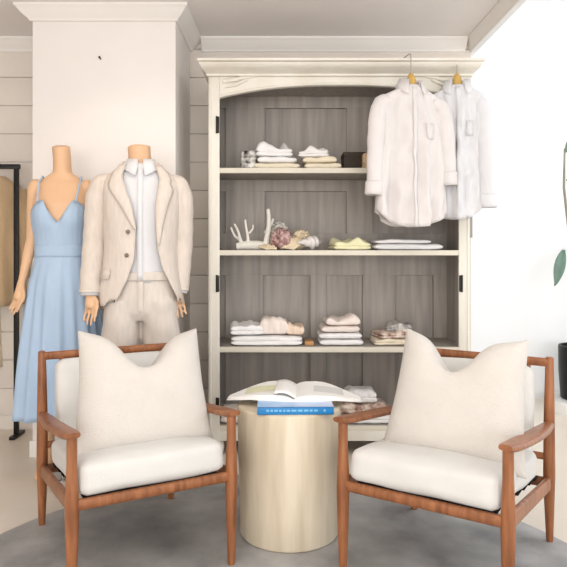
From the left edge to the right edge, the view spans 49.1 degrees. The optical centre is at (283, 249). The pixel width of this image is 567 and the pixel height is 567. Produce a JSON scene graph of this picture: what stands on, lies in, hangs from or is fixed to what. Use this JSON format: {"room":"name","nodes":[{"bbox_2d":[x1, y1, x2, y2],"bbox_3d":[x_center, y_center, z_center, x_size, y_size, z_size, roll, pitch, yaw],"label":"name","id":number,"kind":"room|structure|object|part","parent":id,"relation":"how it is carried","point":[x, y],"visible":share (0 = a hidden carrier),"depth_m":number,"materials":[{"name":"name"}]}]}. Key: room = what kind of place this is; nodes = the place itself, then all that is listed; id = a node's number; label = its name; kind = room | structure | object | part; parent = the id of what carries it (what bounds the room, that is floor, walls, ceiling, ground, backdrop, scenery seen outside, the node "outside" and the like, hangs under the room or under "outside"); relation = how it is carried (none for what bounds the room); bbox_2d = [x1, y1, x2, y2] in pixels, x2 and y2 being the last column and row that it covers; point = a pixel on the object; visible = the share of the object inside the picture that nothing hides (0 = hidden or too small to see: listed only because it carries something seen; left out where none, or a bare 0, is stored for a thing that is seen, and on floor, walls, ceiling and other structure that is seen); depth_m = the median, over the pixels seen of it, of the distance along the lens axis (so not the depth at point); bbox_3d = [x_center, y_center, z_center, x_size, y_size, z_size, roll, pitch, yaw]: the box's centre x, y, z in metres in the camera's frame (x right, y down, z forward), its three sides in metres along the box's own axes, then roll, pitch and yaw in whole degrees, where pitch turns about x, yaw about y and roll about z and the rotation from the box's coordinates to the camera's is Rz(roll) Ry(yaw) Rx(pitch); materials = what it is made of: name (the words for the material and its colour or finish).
{"room":"clothing store","nodes":[
{"label":"clothing store","id":0,"kind":"room"},
{"bbox_2d":[33,22,189,440],"bbox_3d":[-0.990,-0.099,3.684,0.790,2.478,0.529,0,0,0],"label":"wall column","id":1,"kind":"structure","parent":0,"point":[138,92],"depth_m":3.42,"materials":[{"name":"white paint"}]},
{"bbox_2d":[29,441,36,456],"bbox_3d":[-0.990,1.095,3.413,0.814,0.090,0.013,0,0,0],"label":"baseboard","id":2,"kind":"structure","parent":1,"relation":"attached to","point":[32,444],"depth_m":3.41,"materials":[{"name":"paint"}]},
{"bbox_2d":[13,2,200,51],"bbox_3d":[-0.990,-1.298,3.647,0.940,0.078,0.603,0,0,0],"label":"trim","id":3,"kind":"structure","parent":1,"relation":"attached to","point":[180,13],"depth_m":3.38,"materials":[{"name":"paint"}]},
{"bbox_2d":[0,43,470,417],"bbox_3d":[-0.752,-0.099,4.000,3.895,2.478,0.100,0,0,0],"label":"wall","id":4,"kind":"structure","parent":0,"point":[16,68],"depth_m":3.95,"materials":[{"name":"paint"}]},
{"bbox_2d":[0,36,32,51],"bbox_3d":[-2.080,-1.298,3.913,1.239,0.078,0.075,0,0,0],"label":"trim","id":5,"kind":"structure","parent":4,"relation":"attached to","point":[7,43],"depth_m":3.90,"materials":[{"name":"paint"}]},
{"bbox_2d":[0,415,32,428],"bbox_3d":[-2.042,1.095,3.943,1.315,0.090,0.014,0,0,0],"label":"baseboard","id":6,"kind":"structure","parent":4,"relation":"attached to","point":[6,422],"depth_m":3.94,"materials":[{"name":"paint"}]},
{"bbox_2d":[200,36,467,51],"bbox_3d":[0.318,-1.298,3.913,1.673,0.078,0.075,0,0,0],"label":"trim","id":7,"kind":"structure","parent":4,"relation":"attached to","point":[208,43],"depth_m":3.90,"materials":[{"name":"paint"}]},
{"bbox_2d":[0,0,498,35],"bbox_3d":[-0.752,-1.378,-0.375,3.895,0.080,8.850,0,0,0],"label":"ceiling","id":8,"kind":"structure","parent":0,"point":[211,17],"depth_m":3.55,"materials":[{"name":"paint"}]},
{"bbox_2d":[0,399,566,542],"bbox_3d":[0.750,1.170,0.025,6.900,0.060,9.650,0,0,0],"label":"floor","id":9,"kind":"structure","parent":0,"point":[18,483],"depth_m":3.05,"materials":[{"name":"stone"}]},
{"bbox_2d":[0,164,24,439],"bbox_3d":[-2.019,0.309,3.790,0.823,1.662,0.160,0,0,0],"label":"clothes rack","id":10,"kind":"object","parent":9,"relation":"on","point":[17,433],"visible":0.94,"depth_m":3.77,"materials":[{"name":"black metal"}]},
{"bbox_2d":[0,317,2,366],"bbox_3d":[-1.887,0.104,3.780,0.120,1.272,0.524,0,0,20],"label":"dress","id":11,"kind":"object","parent":10,"relation":"hanging from","point":[1,356],"visible":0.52,"depth_m":3.94,"materials":[{"name":"beige fabric"}]},
{"bbox_2d":[0,176,29,306],"bbox_3d":[-1.732,-0.096,3.780,0.120,0.872,0.447,0,0,28],"label":"dress","id":12,"kind":"object","parent":10,"relation":"hanging from","point":[6,185],"visible":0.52,"depth_m":3.80,"materials":[{"name":"beige fabric"}]},
{"bbox_3d":[-1.628,0.304,3.780,0.026,1.648,0.026,0,0,0],"label":"post","id":13,"kind":"part","parent":10,"relation":"part of","materials":[{"name":"black metal"}]},
{"bbox_2d":[9,145,103,481],"bbox_3d":[-1.125,0.304,3.146,0.493,1.672,0.414,0,0,-8],"label":"mannequin","id":14,"kind":"object","parent":9,"relation":"on","point":[54,307],"visible":0.57,"depth_m":3.04},
{"bbox_2d":[79,144,193,351],"bbox_3d":[-0.714,0.313,3.050,0.538,1.653,0.345,0,0,-10],"label":"mannequin","id":15,"kind":"object","parent":9,"relation":"on","point":[137,246],"visible":0.7,"depth_m":2.95},
{"bbox_2d":[0,475,566,566],"bbox_3d":[-0.035,1.136,1.910,2.464,0.008,2.464,0,0,0],"label":"round rug","id":16,"kind":"object","parent":9,"relation":"on","point":[188,529],"visible":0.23,"depth_m":2.41,"materials":[{"name":"grey carpet"}]},
{"bbox_2d":[36,343,239,566],"bbox_3d":[-0.587,0.775,2.387,0.640,0.717,0.720,0,0,-29],"label":"armchair","id":17,"kind":"object","parent":16,"relation":"on","point":[115,475],"visible":0.7,"depth_m":2.16,"materials":[{"name":"white fabric"}]},
{"bbox_3d":[-0.992,0.775,2.548,0.045,0.717,0.048,0,0,-29],"label":"leg","id":18,"kind":"part","parent":17,"relation":"part of","materials":[{"name":"brown wood"}]},
{"bbox_3d":[-0.749,0.802,2.680,0.545,0.028,0.022,0,0,-29],"label":"rail","id":19,"kind":"part","parent":17,"relation":"part of","materials":[{"name":"brown wood"}]},
{"bbox_3d":[-0.832,0.858,2.258,0.022,0.139,0.650,0,0,-29],"label":"rail","id":20,"kind":"part","parent":17,"relation":"part of","materials":[{"name":"brown wood"}]},
{"bbox_3d":[-0.749,0.902,2.680,0.545,0.040,0.026,0,0,-29],"label":"rail","id":21,"kind":"part","parent":17,"relation":"part of","materials":[{"name":"brown wood"}]},
{"bbox_3d":[-0.828,0.631,2.237,0.073,0.118,0.690,0,0,-29],"label":"armrest","id":22,"kind":"part","parent":17,"relation":"part of","materials":[{"name":"brown wood"}]},
{"bbox_3d":[-0.672,0.864,1.969,0.045,0.537,0.045,0,0,-29],"label":"leg","id":23,"kind":"part","parent":17,"relation":"part of","materials":[{"name":"brown wood"}]},
{"bbox_3d":[-0.752,0.437,2.686,0.545,0.034,0.024,0,0,-29],"label":"rail","id":24,"kind":"part","parent":17,"relation":"part of","materials":[{"name":"brown wood"}]},
{"bbox_2d":[55,351,159,437],"bbox_3d":[-0.716,0.631,2.619,0.469,0.382,0.163,0,0,-29],"label":"cushion","id":25,"kind":"object","parent":17,"relation":"on","point":[66,370],"depth_m":2.51,"materials":[{"name":"white fabric"}]},
{"bbox_2d":[52,435,222,494],"bbox_3d":[-0.569,0.770,2.356,0.513,0.191,0.624,0,0,-29],"label":"seat cushion","id":26,"kind":"object","parent":17,"relation":"on","point":[168,465],"depth_m":2.10,"materials":[{"name":"white fabric"}]},
{"bbox_2d":[76,328,212,454],"bbox_3d":[-0.530,0.520,2.305,0.523,0.448,0.246,0,0,-29],"label":"throw pillow","id":27,"kind":"object","parent":17,"relation":"on","point":[121,402],"visible":0.88,"depth_m":2.22,"materials":[{"name":"beige fabric"}]},
{"bbox_3d":[-0.430,0.814,2.103,0.545,0.038,0.028,0,0,-29],"label":"rail","id":28,"kind":"part","parent":17,"relation":"part of","materials":[{"name":"brown wood"}]},
{"bbox_3d":[-0.508,0.775,2.815,0.045,0.717,0.048,0,0,-29],"label":"leg","id":29,"kind":"part","parent":17,"relation":"part of","materials":[{"name":"brown wood"}]},
{"bbox_3d":[-0.347,0.858,2.525,0.022,0.139,0.650,0,0,-29],"label":"rail","id":30,"kind":"part","parent":17,"relation":"part of","materials":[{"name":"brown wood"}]},
{"bbox_3d":[-0.331,0.631,2.511,0.073,0.118,0.690,0,0,-29],"label":"armrest","id":31,"kind":"part","parent":17,"relation":"part of","materials":[{"name":"brown wood"}]},
{"bbox_3d":[-0.188,0.864,2.236,0.045,0.537,0.045,0,0,-29],"label":"leg","id":32,"kind":"part","parent":17,"relation":"part of","materials":[{"name":"brown wood"}]},
{"bbox_2d":[237,400,341,552],"bbox_3d":[0.024,0.875,2.508,0.420,0.514,0.420,0,0,0],"label":"drum side table","id":33,"kind":"object","parent":16,"relation":"on","point":[288,463],"visible":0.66,"depth_m":2.33,"materials":[{"name":"beige wood"}]},
{"bbox_2d":[257,400,333,414],"bbox_3d":[0.043,0.604,2.425,0.288,0.029,0.201,0,0,-2],"label":"book","id":34,"kind":"object","parent":33,"relation":"on","point":[263,407],"visible":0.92,"depth_m":2.33,"materials":[{"name":"paper"}]},
{"bbox_2d":[227,379,361,401],"bbox_3d":[0.045,0.577,2.540,0.542,0.055,0.278,0,0,3],"label":"open book","id":35,"kind":"object","parent":34,"relation":"on","point":[283,390],"visible":1,"depth_m":2.48,"materials":[{"name":"paper"}]},
{"bbox_2d":[245,385,275,393],"bbox_3d":[-0.094,0.572,2.542,0.119,0.015,0.110,0,0,3],"label":"picture","id":36,"kind":"object","parent":35,"relation":"on","point":[259,388],"depth_m":2.54},
{"bbox_2d":[314,385,343,394],"bbox_3d":[0.184,0.572,2.528,0.119,0.015,0.110,0,0,3],"label":"picture","id":37,"kind":"object","parent":35,"relation":"on","point":[325,389],"depth_m":2.52},
{"bbox_2d":[333,348,554,566],"bbox_3d":[0.615,0.775,2.271,0.640,0.717,0.720,0,0,33],"label":"armchair","id":38,"kind":"object","parent":16,"relation":"on","point":[454,484],"visible":0.73,"depth_m":2.04,"materials":[{"name":"brown wood"}]},
{"bbox_3d":[0.206,0.864,2.149,0.045,0.537,0.045,0,0,33],"label":"leg","id":39,"kind":"part","parent":38,"relation":"part of","materials":[{"name":"brown wood"}]},
{"bbox_3d":[0.386,0.858,2.426,0.022,0.139,0.650,0,0,33],"label":"rail","id":40,"kind":"part","parent":38,"relation":"part of","materials":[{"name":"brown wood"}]},
{"bbox_3d":[0.369,0.631,2.413,0.073,0.118,0.690,0,0,33],"label":"armrest","id":41,"kind":"part","parent":38,"relation":"part of","materials":[{"name":"brown wood"}]},
{"bbox_3d":[0.438,0.814,1.999,0.545,0.038,0.028,0,0,33],"label":"rail","id":42,"kind":"part","parent":38,"relation":"part of","materials":[{"name":"brown wood"}]},
{"bbox_2d":[349,439,536,510],"bbox_3d":[0.595,0.771,2.241,0.513,0.188,0.622,0,0,33],"label":"seat cushion","id":43,"kind":"object","parent":38,"relation":"on","point":[429,479],"depth_m":2.00,"materials":[{"name":"white fabric"}]},
{"bbox_2d":[384,328,528,478],"bbox_3d":[0.614,0.525,2.211,0.507,0.444,0.255,0,0,32],"label":"throw pillow","id":44,"kind":"object","parent":38,"relation":"on","point":[473,409],"visible":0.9,"depth_m":2.12,"materials":[{"name":"beige fabric"}]},
{"bbox_2d":[441,356,534,449],"bbox_3d":[0.760,0.631,2.493,0.463,0.382,0.162,0,0,33],"label":"cushion","id":45,"kind":"object","parent":38,"relation":"on","point":[453,363],"depth_m":2.38,"materials":[{"name":"white fabric"}]},
{"bbox_3d":[0.801,0.437,2.557,0.545,0.034,0.024,0,0,33],"label":"rail","id":46,"kind":"part","parent":38,"relation":"part of","materials":[{"name":"brown wood"}]},
{"bbox_3d":[0.670,0.864,1.848,0.045,0.537,0.045,0,0,33],"label":"leg","id":47,"kind":"part","parent":38,"relation":"part of","materials":[{"name":"brown wood"}]},
{"bbox_3d":[0.845,0.631,2.104,0.073,0.118,0.690,0,0,33],"label":"armrest","id":48,"kind":"part","parent":38,"relation":"part of","materials":[{"name":"brown wood"}]},
{"bbox_3d":[0.850,0.858,2.125,0.022,0.139,0.650,0,0,33],"label":"rail","id":49,"kind":"part","parent":38,"relation":"part of","materials":[{"name":"brown wood"}]},
{"bbox_3d":[0.797,0.902,2.552,0.545,0.040,0.026,0,0,33],"label":"rail","id":50,"kind":"part","parent":38,"relation":"part of","materials":[{"name":"brown wood"}]},
{"bbox_3d":[0.797,0.802,2.552,0.545,0.028,0.022,0,0,33],"label":"rail","id":51,"kind":"part","parent":38,"relation":"part of","materials":[{"name":"brown wood"}]},
{"bbox_3d":[1.030,0.775,2.403,0.045,0.717,0.048,0,0,33],"label":"leg","id":52,"kind":"part","parent":38,"relation":"part of","materials":[{"name":"brown wood"}]},
{"bbox_2d":[197,58,484,450],"bbox_3d":[0.350,0.059,3.570,1.618,2.163,0.540,0,0,0],"label":"bookcase","id":53,"kind":"object","parent":9,"relation":"on","point":[298,103],"visible":0.62,"depth_m":3.80,"materials":[{"name":"beige paint"}]},
{"bbox_2d":[220,404,237,422],"bbox_3d":[-0.274,0.935,3.570,0.170,0.077,0.204,0,0,0],"label":"folded blanket","id":54,"kind":"object","parent":53,"relation":"on","point":[233,406],"visible":0.14,"depth_m":3.48,"materials":[{"name":"fabric"}]},
{"bbox_2d":[241,150,257,167],"bbox_3d":[-0.193,-0.516,3.580,0.101,0.124,0.204,0,0,0],"label":"scarf","id":55,"kind":"object","parent":53,"relation":"on","point":[249,158],"visible":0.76,"depth_m":3.48,"materials":[{"name":"white fabric"}]},
{"bbox_2d":[230,209,273,249],"bbox_3d":[-0.181,-0.117,3.563,0.252,0.237,0.075,0,0,5],"label":"branch","id":56,"kind":"object","parent":53,"relation":"on","point":[248,244],"visible":0.94,"depth_m":3.55,"materials":[{"name":"white"}]},
{"bbox_2d":[231,333,301,345],"bbox_3d":[-0.095,0.509,3.580,0.409,0.056,0.244,0,0,0],"label":"folded towel","id":57,"kind":"object","parent":53,"relation":"on","point":[260,339],"visible":0.83,"depth_m":3.46,"materials":[{"name":"white fabric"}]},
{"bbox_2d":[230,320,263,334],"bbox_3d":[-0.211,0.443,3.580,0.200,0.070,0.224,0,0,-6],"label":"folded towel","id":58,"kind":"object","parent":57,"relation":"on","point":[249,327],"visible":0.97,"depth_m":3.48,"materials":[{"name":"white fabric"}]},
{"bbox_2d":[259,316,287,333],"bbox_3d":[-0.055,0.428,3.580,0.170,0.102,0.204,0,0,0],"label":"folded towel","id":59,"kind":"object","parent":57,"relation":"on","point":[270,324],"visible":0.94,"depth_m":3.48,"materials":[{"name":"fabric"}]},
{"bbox_2d":[287,321,303,334],"bbox_3d":[0.066,0.444,3.580,0.105,0.070,0.204,0,0,0],"label":"folded towel","id":60,"kind":"object","parent":57,"relation":"on","point":[297,328],"visible":0.98,"depth_m":3.48,"materials":[{"name":"fabric"}]},
{"bbox_2d":[258,244,276,249],"bbox_3d":[-0.091,-0.017,3.515,0.108,0.037,0.064,0,0,0],"label":"scallop shell","id":61,"kind":"object","parent":53,"relation":"on","point":[264,246],"visible":0.98,"depth_m":3.50,"materials":[{"name":"beige"}]},
{"bbox_2d":[254,163,299,167],"bbox_3d":[-0.037,-0.473,3.580,0.270,0.038,0.222,0,0,0],"label":"blouse","id":62,"kind":"object","parent":53,"relation":"on","point":[257,165],"visible":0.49,"depth_m":3.47,"materials":[{"name":"beige fabric"}]},
{"bbox_2d":[257,156,296,163],"bbox_3d":[-0.037,-0.511,3.580,0.230,0.040,0.213,0,0,0],"label":"blouse","id":63,"kind":"object","parent":62,"relation":"on","point":[280,159],"visible":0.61,"depth_m":3.48,"materials":[{"name":"white fabric"}]},
{"bbox_2d":[255,141,292,158],"bbox_3d":[-0.066,-0.575,3.580,0.220,0.096,0.183,0,0,-11],"label":"blouse","id":64,"kind":"object","parent":63,"relation":"on","point":[263,148],"visible":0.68,"depth_m":3.49,"materials":[{"name":"white fabric"}]},
{"bbox_2d":[269,221,287,249],"bbox_3d":[-0.028,-0.086,3.688,0.121,0.175,0.127,0,0,39],"label":"lump","id":65,"kind":"object","parent":53,"relation":"on","point":[278,223],"visible":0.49,"depth_m":3.66,"materials":[{"name":"white"}]},
{"bbox_2d":[270,227,292,249],"bbox_3d":[-0.012,-0.066,3.544,0.128,0.133,0.120,0,0,0],"label":"cluster","id":66,"kind":"object","parent":53,"relation":"on","point":[281,236],"visible":0.98,"depth_m":3.51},
{"bbox_2d":[282,237,301,249],"bbox_3d":[0.052,-0.037,3.541,0.135,0.076,0.047,0,0,0],"label":"scallop shell","id":67,"kind":"object","parent":53,"relation":"on","point":[293,245],"visible":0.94,"depth_m":3.53,"materials":[{"name":"beige"}]},
{"bbox_2d":[220,174,366,179],"bbox_3d":[0.307,-0.441,3.623,1.385,0.024,0.351,0,0,0],"label":"shelf","id":68,"kind":"object","parent":53,"relation":"attached to","point":[222,176],"depth_m":3.64,"materials":[{"name":"grey wood"}]},
{"bbox_2d":[293,229,309,249],"bbox_3d":[0.100,-0.060,3.606,0.115,0.123,0.108,0,0,-25],"label":"shell","id":69,"kind":"object","parent":53,"relation":"on","point":[300,233],"visible":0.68,"depth_m":3.58,"materials":[{"name":"beige"}]},
{"bbox_3d":[0.307,1.028,3.432,1.443,0.055,0.020,0,0,0],"label":"rail","id":70,"kind":"part","parent":53,"relation":"part of","materials":[{"name":"beige paint"}]},
{"bbox_2d":[220,416,387,424],"bbox_3d":[0.307,0.987,3.623,1.385,0.024,0.351,0,0,0],"label":"shelf","id":71,"kind":"object","parent":53,"relation":"attached to","point":[221,423],"depth_m":3.46,"materials":[{"name":"grey wood"}]},
{"bbox_2d":[297,236,320,249],"bbox_3d":[0.151,-0.040,3.535,0.080,0.082,0.143,0,0,44],"label":"conch shell","id":72,"kind":"object","parent":53,"relation":"on","point":[311,242],"visible":1,"depth_m":3.52,"materials":[{"name":"white"}]},
{"bbox_2d":[304,339,313,344],"bbox_3d":[0.146,0.526,3.540,0.050,0.022,0.100,0,0,0],"label":"case","id":73,"kind":"object","parent":53,"relation":"on","point":[306,341],"visible":1,"depth_m":3.49,"materials":[{"name":"orange"}]},
{"bbox_2d":[304,163,341,167],"bbox_3d":[0.222,-0.473,3.580,0.214,0.037,0.223,0,0,0],"label":"blouse","id":74,"kind":"object","parent":53,"relation":"on","point":[308,165],"visible":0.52,"depth_m":3.47,"materials":[{"name":"beige fabric"}]},
{"bbox_2d":[302,156,336,165],"bbox_3d":[0.205,-0.513,3.580,0.200,0.044,0.203,0,0,0],"label":"blouse","id":75,"kind":"object","parent":74,"relation":"on","point":[326,159],"visible":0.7,"depth_m":3.48,"materials":[{"name":"beige fabric"}]},
{"bbox_2d":[298,146,329,159],"bbox_3d":[0.182,-0.559,3.580,0.182,0.066,0.185,0,0,9],"label":"blouse","id":76,"kind":"object","parent":75,"relation":"on","point":[311,151],"visible":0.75,"depth_m":3.50,"materials":[{"name":"white fabric"}]},
{"bbox_2d":[220,338,457,346],"bbox_3d":[0.307,0.550,3.623,1.385,0.024,0.351,0,0,0],"label":"shelf","id":77,"kind":"object","parent":53,"relation":"attached to","point":[224,342],"depth_m":3.49,"materials":[{"name":"grey wood"}]},
{"bbox_2d":[318,336,363,344],"bbox_3d":[0.326,0.519,3.580,0.254,0.036,0.224,0,0,0],"label":"folded towel","id":78,"kind":"object","parent":53,"relation":"on","point":[357,341],"visible":0.72,"depth_m":3.47,"materials":[{"name":"white fabric"}]},
{"bbox_2d":[317,329,361,338],"bbox_3d":[0.321,0.482,3.580,0.249,0.036,0.224,0,0,0],"label":"folded towel","id":79,"kind":"object","parent":78,"relation":"on","point":[327,335],"visible":0.73,"depth_m":3.47,"materials":[{"name":"white fabric"}]},
{"bbox_2d":[319,322,359,331],"bbox_3d":[0.321,0.445,3.580,0.224,0.038,0.214,0,0,0],"label":"folded towel","id":80,"kind":"object","parent":79,"relation":"on","point":[324,327],"visible":0.77,"depth_m":3.48,"materials":[{"name":"fabric"}]},
{"bbox_2d":[322,313,359,324],"bbox_3d":[0.332,0.393,3.580,0.200,0.064,0.204,0,0,-3],"label":"folded towel","id":81,"kind":"object","parent":80,"relation":"on","point":[349,318],"visible":1,"depth_m":3.49,"materials":[{"name":"fabric"}]},
{"bbox_3d":[0.307,-0.989,3.570,1.533,0.068,0.540,0,0,0],"label":"cornice","id":82,"kind":"part","parent":53,"relation":"part of","materials":[{"name":"beige paint"}]},
{"bbox_2d":[328,237,370,249],"bbox_3d":[0.376,-0.036,3.560,0.220,0.074,0.204,0,0,-7],"label":"wrap","id":83,"kind":"object","parent":53,"relation":"on","point":[357,243],"visible":0.95,"depth_m":3.47,"materials":[{"name":"yellow fabric"}]},
{"bbox_2d":[341,152,365,167],"bbox_3d":[0.410,-0.510,3.660,0.130,0.112,0.166,0,0,0],"label":"storage box","id":84,"kind":"object","parent":53,"relation":"on","point":[348,159],"visible":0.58,"depth_m":3.58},
{"bbox_3d":[0.410,-0.554,3.660,0.130,0.024,0.166,0,0,0],"label":"lid","id":85,"kind":"part","parent":84,"relation":"part of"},
{"bbox_2d":[362,153,366,167],"bbox_3d":[0.476,-0.506,3.580,0.051,0.103,0.105,0,0,0],"label":"belt","id":86,"kind":"object","parent":53,"relation":"on","point":[364,156],"visible":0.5,"depth_m":3.53,"materials":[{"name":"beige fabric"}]},
{"bbox_2d":[341,413,389,423],"bbox_3d":[0.475,0.947,3.570,0.301,0.054,0.226,0,0,0],"label":"folded blanket","id":87,"kind":"object","parent":53,"relation":"on","point":[384,419],"visible":0.2,"depth_m":3.46,"materials":[{"name":"white fabric"}]},
{"bbox_2d":[339,398,386,412],"bbox_3d":[0.452,0.887,3.570,0.280,0.067,0.205,0,0,0],"label":"folded blanket","id":88,"kind":"object","parent":87,"relation":"on","point":[347,407],"visible":0.56,"depth_m":3.48,"materials":[{"name":"beige fabric"}]},
{"bbox_2d":[344,385,376,402],"bbox_3d":[0.441,0.823,3.570,0.181,0.077,0.185,0,0,0],"label":"folded blanket","id":89,"kind":"object","parent":88,"relation":"on","point":[367,394],"visible":0.72,"depth_m":3.49,"materials":[{"name":"white fabric"}]},
{"bbox_2d":[370,335,404,344],"bbox_3d":[0.626,0.517,3.580,0.240,0.039,0.205,0,0,0],"label":"scarf","id":90,"kind":"object","parent":53,"relation":"on","point":[375,340],"visible":0.65,"depth_m":3.48,"materials":[{"name":"beige fabric"}]},
{"bbox_2d":[370,329,405,338],"bbox_3d":[0.621,0.474,3.580,0.200,0.052,0.185,0,0,-11],"label":"scarf","id":91,"kind":"object","parent":90,"relation":"on","point":[382,333],"visible":0.74,"depth_m":3.50,"materials":[{"name":"fabric"}]},
{"bbox_2d":[386,320,411,331],"bbox_3d":[0.667,0.437,3.580,0.150,0.056,0.155,0,0,11],"label":"scarf","id":92,"kind":"object","parent":91,"relation":"on","point":[392,325],"visible":0.98,"depth_m":3.51,"materials":[{"name":"grey fabric"}]},
{"bbox_2d":[370,243,442,249],"bbox_3d":[0.702,-0.018,3.580,0.399,0.038,0.244,0,0,0],"label":"shirt","id":93,"kind":"object","parent":53,"relation":"on","point":[400,246],"visible":0.82,"depth_m":3.46,"materials":[{"name":"white fabric"}]},
{"bbox_2d":[370,239,430,243],"bbox_3d":[0.673,-0.051,3.580,0.329,0.029,0.204,0,0,0],"label":"shirt","id":94,"kind":"object","parent":93,"relation":"on","point":[386,241],"visible":0.98,"depth_m":3.48,"materials":[{"name":"white fabric"}]},
{"bbox_2d":[404,53,415,83],"bbox_3d":[0.664,-0.900,3.249,0.197,0.264,0.197,0,0,30],"label":"clothes hanger","id":95,"kind":"object","parent":53,"relation":"hanging from","point":[411,77],"visible":0.2,"depth_m":3.22,"materials":[{"name":"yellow wood"}]},
{"bbox_2d":[364,78,457,226],"bbox_3d":[0.667,-0.508,3.230,0.529,0.776,0.165,0,0,-14],"label":"shirt","id":96,"kind":"object","parent":95,"relation":"hanging from","point":[411,142],"visible":0.99,"depth_m":3.18,"materials":[{"name":"white fabric"}]},
{"bbox_2d":[452,65,461,83],"bbox_3d":[0.933,-0.911,3.341,0.260,0.240,0.091,0,0,10],"label":"clothes hanger","id":97,"kind":"object","parent":53,"relation":"hanging from","point":[456,79],"visible":0.28,"depth_m":3.31,"materials":[{"name":"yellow wood"}]},
{"bbox_2d":[434,79,497,219],"bbox_3d":[0.928,-0.542,3.314,0.415,0.756,0.179,0,0,10],"label":"shirt","id":98,"kind":"object","parent":97,"relation":"hanging from","point":[475,190],"visible":0.62,"depth_m":3.27,"materials":[{"name":"white fabric"}]},
{"bbox_2d":[553,142,566,399],"bbox_3d":[2.125,0.121,4.420,0.492,1.877,0.310,0,0,0],"label":"potted plant","id":99,"kind":"object","parent":9,"relation":"on","point":[560,262],"visible":1,"depth_m":4.38,"materials":[{"name":"green plant"}]},
{"bbox_3d":[2.125,0.870,4.420,0.310,0.380,0.310,0,0,0],"label":"planter","id":100,"kind":"part","parent":99,"relation":"part of","materials":[{"name":"black metal"}]},
{"bbox_3d":[2.061,-0.010,4.411,0.161,1.421,0.033,0,0,-9],"label":"stem","id":101,"kind":"part","parent":99,"relation":"part of","materials":[{"name":"white"}]},
{"bbox_2d":[554,391,566,415],"bbox_3d":[2.125,1.100,4.420,0.480,0.080,0.480,0,0,0],"label":"plinth","id":102,"kind":"object","parent":9,"relation":"on","point":[560,403],"visible":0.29,"depth_m":4.31,"materials":[{"name":"white"}]},
{"bbox_2d":[471,0,525,56],"bbox_3d":[1.210,-1.599,-0.375,0.030,0.678,8.850,0,0,0],"label":"wall header","id":103,"kind":"structure","parent":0,"point":[520,2],"depth_m":3.48,"materials":[{"name":"paint"}]},
{"bbox_2d":[467,0,519,51],"bbox_3d":[1.175,-1.298,-0.425,0.039,0.078,8.750,0,0,0],"label":"trim","id":104,"kind":"structure","parent":103,"relation":"attached to","point":[502,8],"depth_m":3.52,"materials":[{"name":"paint"}]},
{"bbox_2d":[471,1,566,398],"bbox_3d":[2.647,-0.385,4.800,3.105,3.050,0.100,0,0,0],"label":"wall","id":105,"kind":"structure","parent":0,"point":[516,244],"depth_m":4.75,"materials":[{"name":"paint"}]},
{"bbox_2d":[526,0,566,0],"bbox_3d":[2.697,-1.945,0.025,3.005,0.070,9.650,0,0,0],"label":"ceiling","id":106,"kind":"structure","parent":0,"point":[526,0],"depth_m":4.75,"materials":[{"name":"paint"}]}
]}

